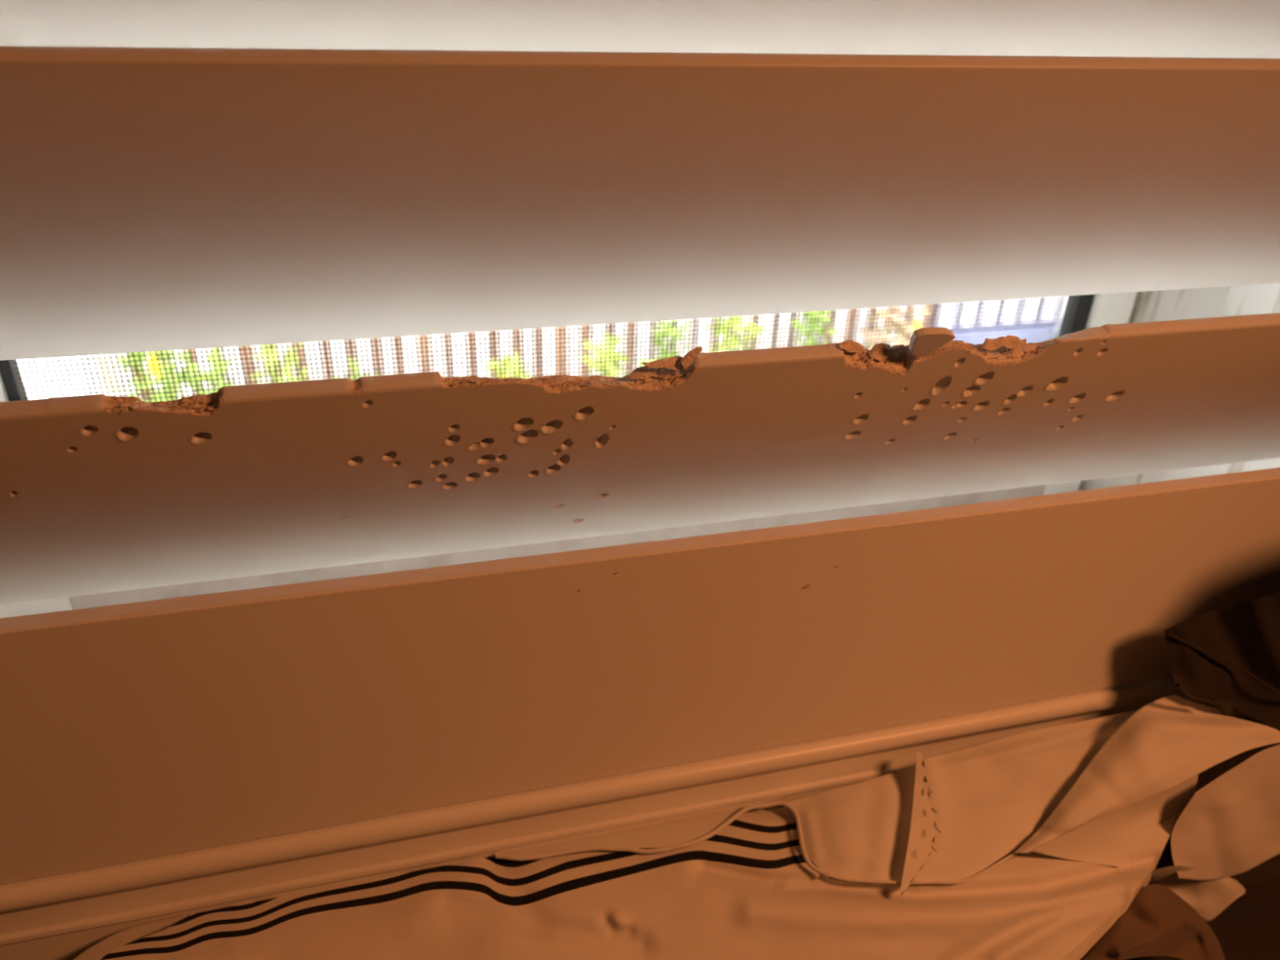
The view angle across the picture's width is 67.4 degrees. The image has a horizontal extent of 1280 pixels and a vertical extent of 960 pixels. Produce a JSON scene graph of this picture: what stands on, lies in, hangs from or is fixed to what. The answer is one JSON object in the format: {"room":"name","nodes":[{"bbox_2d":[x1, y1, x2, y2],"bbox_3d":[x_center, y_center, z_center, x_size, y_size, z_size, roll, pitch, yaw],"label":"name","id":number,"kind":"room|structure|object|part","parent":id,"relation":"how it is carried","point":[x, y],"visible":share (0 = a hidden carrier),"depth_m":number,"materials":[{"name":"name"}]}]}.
{"room":"bedroom","nodes":[
{"label":"bedroom","id":0,"kind":"room"},
{"bbox_3d":[0.469,1.442,-0.668,3.700,0.100,3.246,-6,30,-14],"label":"floor","id":1,"kind":"structure","parent":0,"visible":0},
{"bbox_2d":[1125,853,1279,959],"bbox_3d":[0.299,0.938,-0.399,2.400,0.500,2.172,-6,30,-14],"label":"mattress","id":2,"kind":"object","parent":1,"relation":"on","point":[1248,928],"visible":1,"depth_m":0.41,"materials":[{"name":"brown fabric"}]},
{"bbox_2d":[72,806,1177,959],"bbox_3d":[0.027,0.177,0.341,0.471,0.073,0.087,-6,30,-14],"label":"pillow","id":3,"kind":"object","parent":2,"relation":"on","point":[748,891],"visible":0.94,"depth_m":0.33,"materials":[{"name":"white fabric"}]},
{"bbox_2d":[493,710,1137,895],"bbox_3d":[0.090,0.121,0.352,0.281,0.025,0.056,-6,30,-14],"label":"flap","id":4,"kind":"object","parent":3,"relation":"on","point":[944,819],"visible":0.92,"depth_m":0.35,"materials":[{"name":"beige fabric"}]},
{"bbox_2d":[1014,694,1279,866],"bbox_3d":[0.204,0.109,0.368,0.152,0.046,0.032,-11,32,-21],"label":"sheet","id":5,"kind":"object","parent":3,"relation":"on","point":[1145,774],"visible":1,"depth_m":0.36,"materials":[{"name":"beige fabric"}]},
{"bbox_2d":[1082,884,1225,959],"bbox_3d":[0.190,0.176,0.355,0.092,0.060,0.020,-6,30,-14],"label":"clothing","id":6,"kind":"object","parent":2,"relation":"on","point":[1157,922],"visible":1,"depth_m":0.34,"materials":[{"name":"brown fabric"}]},
{"bbox_2d":[1151,744,1279,921],"bbox_3d":[0.245,0.143,0.387,0.126,0.090,0.011,-9,31,-19],"label":"clothing","id":7,"kind":"object","parent":2,"relation":"on","point":[1230,826],"visible":0.98,"depth_m":0.38,"materials":[{"name":"beige fabric"}]},
{"bbox_2d":[1164,591,1279,731],"bbox_3d":[0.346,0.086,0.385,0.304,0.216,0.026,-2,30,-8],"label":"clothing","id":8,"kind":"object","parent":2,"relation":"on","point":[1228,658],"visible":1,"depth_m":0.36,"materials":[{"name":"brown fabric"}]},
{"bbox_3d":[0.072,-0.498,0.133,3.700,2.660,0.174,-6,30,-14],"label":"wall","id":9,"kind":"structure","parent":0,"visible":0},
{"bbox_2d":[0,291,1142,617],"bbox_3d":[-0.008,-0.425,0.235,0.591,1.052,0.024,-6,30,-14],"label":"window","id":10,"kind":"structure","parent":9,"relation":"in","point":[1110,308],"depth_m":0.48,"materials":[{"name":"paint"}]},
{"bbox_3d":[-0.264,-0.397,0.167,0.059,1.052,0.014,-6,30,-14],"label":"frame","id":11,"kind":"part","parent":10,"relation":"part of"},
{"bbox_2d":[0,294,1094,402],"bbox_3d":[0.004,-0.407,0.244,0.498,0.932,0.009,-6,30,-14],"label":"flyscreen","id":12,"kind":"object","parent":10,"relation":"attached to","point":[1077,308],"visible":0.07,"depth_m":0.43,"materials":[{"name":"black"}]},
{"bbox_3d":[-0.234,-0.383,0.185,0.004,0.932,0.009,-6,30,-14],"label":"frame","id":13,"kind":"part","parent":12,"relation":"part of","materials":[{"name":"black metal"}]},
{"bbox_3d":[0.240,-0.431,0.303,0.009,0.932,0.009,-6,30,-14],"label":"frame","id":14,"kind":"part","parent":12,"relation":"part of","materials":[{"name":"black metal"}]},
{"bbox_3d":[-0.012,0.016,0.483,0.498,0.040,0.014,-6,30,-14],"label":"frame","id":15,"kind":"part","parent":10,"relation":"part of","materials":[{"name":"paint"}]},
{"bbox_2d":[0,0,1279,884],"bbox_3d":[0.052,-0.337,0.121,0.655,0.987,0.053,-5,30,-13],"label":"plantation shutter","id":16,"kind":"object","parent":10,"relation":"attached to","point":[175,175],"visible":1,"depth_m":0.27,"materials":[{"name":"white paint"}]},
{"bbox_3d":[0.037,0.053,0.339,0.655,0.093,0.024,-6,30,-14],"label":"rail","id":17,"kind":"part","parent":16,"relation":"part of","materials":[{"name":"brown wood"}]},
{"bbox_3d":[0.002,-0.412,0.252,0.498,0.932,0.004,-6,30,-14],"label":"pane","id":18,"kind":"part","parent":10,"relation":"part of","materials":[{"name":"clear glass"}]},
{"bbox_3d":[0.257,-0.449,0.297,0.023,1.052,0.014,-6,30,-14],"label":"frame","id":19,"kind":"part","parent":10,"relation":"part of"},
{"bbox_2d":[0,676,1216,945],"bbox_3d":[0.059,0.108,0.366,0.970,0.025,0.014,-6,30,-14],"label":"trim","id":20,"kind":"structure","parent":9,"relation":"attached to","point":[37,908],"depth_m":0.34,"materials":[{"name":"white paint"}]},
{"bbox_2d":[0,742,1279,959],"bbox_3d":[0.056,0.177,0.408,0.970,0.135,0.010,-6,30,-14],"label":"trim","id":21,"kind":"structure","parent":9,"relation":"attached to","point":[65,946],"depth_m":0.32,"materials":[{"name":"white paint"}]},
{"bbox_2d":[1083,285,1231,489],"bbox_3d":[0.297,-0.445,0.292,0.030,1.052,0.074,-6,30,-14],"label":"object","id":22,"kind":"structure","parent":9,"relation":"attached to","point":[1205,302],"depth_m":0.49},
{"bbox_2d":[1164,283,1279,480],"bbox_3d":[0.315,-0.407,0.225,0.036,1.052,0.084,-6,30,-14],"label":"trim","id":23,"kind":"structure","parent":9,"relation":"attached to","point":[1259,299],"depth_m":0.44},
{"label":"outside","id":24,"kind":"structure","parent":0,"visible":0},
{"bbox_2d":[94,354,119,395],"bbox_3d":[-0.485,-2.316,7.215,21.000,0.100,13.440,-6,30,-14],"label":"ground","id":25,"kind":"structure","parent":24,"point":[102,360],"depth_m":3.61,"materials":[{"name":"white"}]},
{"bbox_2d":[16,355,104,399],"bbox_3d":[-2.466,-0.688,2.416,1.740,1.650,0.140,-6,30,-14],"label":"wall","id":26,"kind":"structure","parent":25,"relation":"on","point":[91,361],"depth_m":2.80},
{"bbox_2d":[114,349,217,402],"bbox_3d":[-1.344,-0.186,2.723,0.302,0.554,0.279,-17,35,-30],"label":"shrub","id":27,"kind":"object","parent":25,"relation":"on","point":[171,356],"visible":0.24,"depth_m":2.65,"materials":[{"name":"green plant"}]},
{"bbox_3d":[-1.384,-0.141,2.751,0.072,0.444,0.009,-1,30,-7],"label":"stem","id":28,"kind":"part","parent":27,"relation":"part of","materials":[{"name":"green plant"}]},
{"bbox_3d":[-1.356,-0.122,2.721,0.044,0.444,0.061,-6,30,-14],"label":"stem","id":29,"kind":"part","parent":27,"relation":"part of","materials":[{"name":"green plant"}]},
{"bbox_2d":[147,355,158,373],"bbox_3d":[-1.293,-0.302,2.553,0.025,0.065,0.024,-6,30,-14],"label":"flower","id":30,"kind":"object","parent":27,"relation":"on","point":[156,366],"depth_m":2.55,"materials":[{"name":"yellow plant"}]},
{"bbox_2d":[149,366,159,377],"bbox_3d":[-1.291,-0.293,2.558,0.025,0.041,0.024,-6,30,-14],"label":"flower","id":31,"kind":"object","parent":27,"relation":"on","point":[157,371],"depth_m":2.55,"materials":[{"name":"yellow plant"}]},
{"bbox_2d":[192,347,234,393],"bbox_3d":[-1.155,-0.131,2.690,0.152,0.503,0.161,8,30,10],"label":"shrub","id":32,"kind":"object","parent":25,"relation":"on","point":[214,377],"visible":0.12,"depth_m":2.61,"materials":[{"name":"green plant"}]},
{"bbox_2d":[250,342,310,383],"bbox_3d":[-1.057,-0.230,2.892,0.210,0.484,0.229,23,35,32],"label":"shrub","id":33,"kind":"object","parent":25,"relation":"on","point":[264,350],"visible":0.25,"depth_m":2.81,"materials":[{"name":"green plant"}]},
{"bbox_3d":[-1.075,-0.173,2.885,0.014,0.389,0.052,18,33,26],"label":"stem","id":34,"kind":"part","parent":33,"relation":"part of","materials":[{"name":"green plant"}]},
{"bbox_3d":[-1.028,-0.186,2.913,0.052,0.389,0.010,2,29,0],"label":"stem","id":35,"kind":"part","parent":33,"relation":"part of","materials":[{"name":"green plant"}]},
{"bbox_2d":[331,357,368,378],"bbox_3d":[-0.878,-0.228,3.002,0.190,0.384,0.140,17,33,24],"label":"shrub","id":36,"kind":"object","parent":25,"relation":"on","point":[354,362],"visible":0.04,"depth_m":2.93,"materials":[{"name":"green plant"}]},
{"bbox_2d":[482,351,532,378],"bbox_3d":[-0.412,-0.239,3.083,0.179,0.356,0.200,-6,30,-14],"label":"shrub","id":37,"kind":"object","parent":25,"relation":"on","point":[517,356],"visible":0.15,"depth_m":3.02,"materials":[{"name":"green plant"}]},
{"bbox_2d":[108,303,936,401],"bbox_3d":[-0.210,-0.959,2.994,2.868,1.670,0.052,-6,30,-14],"label":"fence","id":38,"kind":"object","parent":25,"relation":"on","point":[368,344],"visible":0.02,"depth_m":3.20,"materials":[{"name":"paint"}]},
{"bbox_2d":[580,330,631,377],"bbox_3d":[-0.104,-0.301,3.146,0.190,0.423,0.194,-6,30,-14],"label":"shrub","id":39,"kind":"object","parent":25,"relation":"on","point":[607,337],"visible":0.25,"depth_m":3.08,"materials":[{"name":"green plant"}]},
{"bbox_2d":[636,319,688,366],"bbox_3d":[0.082,-0.338,3.204,0.197,0.444,0.178,6,30,6],"label":"shrub","id":40,"kind":"object","parent":25,"relation":"on","point":[674,321],"visible":0.16,"depth_m":3.13,"materials":[{"name":"green plant"}]},
{"bbox_3d":[0.093,-0.292,3.198,0.017,0.369,0.042,-1,30,-5],"label":"stem","id":41,"kind":"part","parent":40,"relation":"part of","materials":[{"name":"green plant"}]},
{"bbox_2d":[703,315,764,352],"bbox_3d":[0.292,-0.342,3.126,0.226,0.541,0.236,10,30,14],"label":"shrub","id":42,"kind":"object","parent":25,"relation":"on","point":[735,317],"visible":0.16,"depth_m":3.03,"materials":[{"name":"green plant"}]},
{"bbox_3d":[0.316,-0.288,3.118,0.017,0.457,0.058,-11,32,-23],"label":"stem","id":43,"kind":"part","parent":42,"relation":"part of","materials":[{"name":"green plant"}]},
{"bbox_2d":[791,310,836,346],"bbox_3d":[0.590,-0.424,3.349,0.179,0.486,0.195,25,36,34],"label":"shrub","id":44,"kind":"object","parent":25,"relation":"on","point":[825,311],"visible":0.21,"depth_m":3.27,"materials":[{"name":"green plant"}]},
{"bbox_3d":[0.617,-0.372,3.359,0.037,0.388,0.016,27,38,37],"label":"stem","id":45,"kind":"part","parent":44,"relation":"part of","materials":[{"name":"green plant"}]},
{"bbox_2d":[861,304,930,349],"bbox_3d":[0.894,-0.424,3.399,0.304,0.457,0.271,21,34,30],"label":"shrub","id":46,"kind":"object","parent":25,"relation":"on","point":[913,306],"visible":0.22,"depth_m":3.32,"materials":[{"name":"green plant"}]},
{"bbox_2d":[913,320,919,329],"bbox_3d":[0.929,-0.515,3.227,0.025,0.051,0.024,-6,30,-14],"label":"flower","id":47,"kind":"object","parent":46,"relation":"on","point":[916,326],"depth_m":3.22,"materials":[{"name":"yellow plant"}]},
{"bbox_2d":[932,295,1068,345],"bbox_3d":[1.688,-1.124,3.429,1.165,1.700,0.072,-6,30,-14],"label":"metal fence","id":48,"kind":"object","parent":25,"relation":"on","point":[1056,297],"visible":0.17,"depth_m":3.62,"materials":[{"name":"white metal"}]}
]}

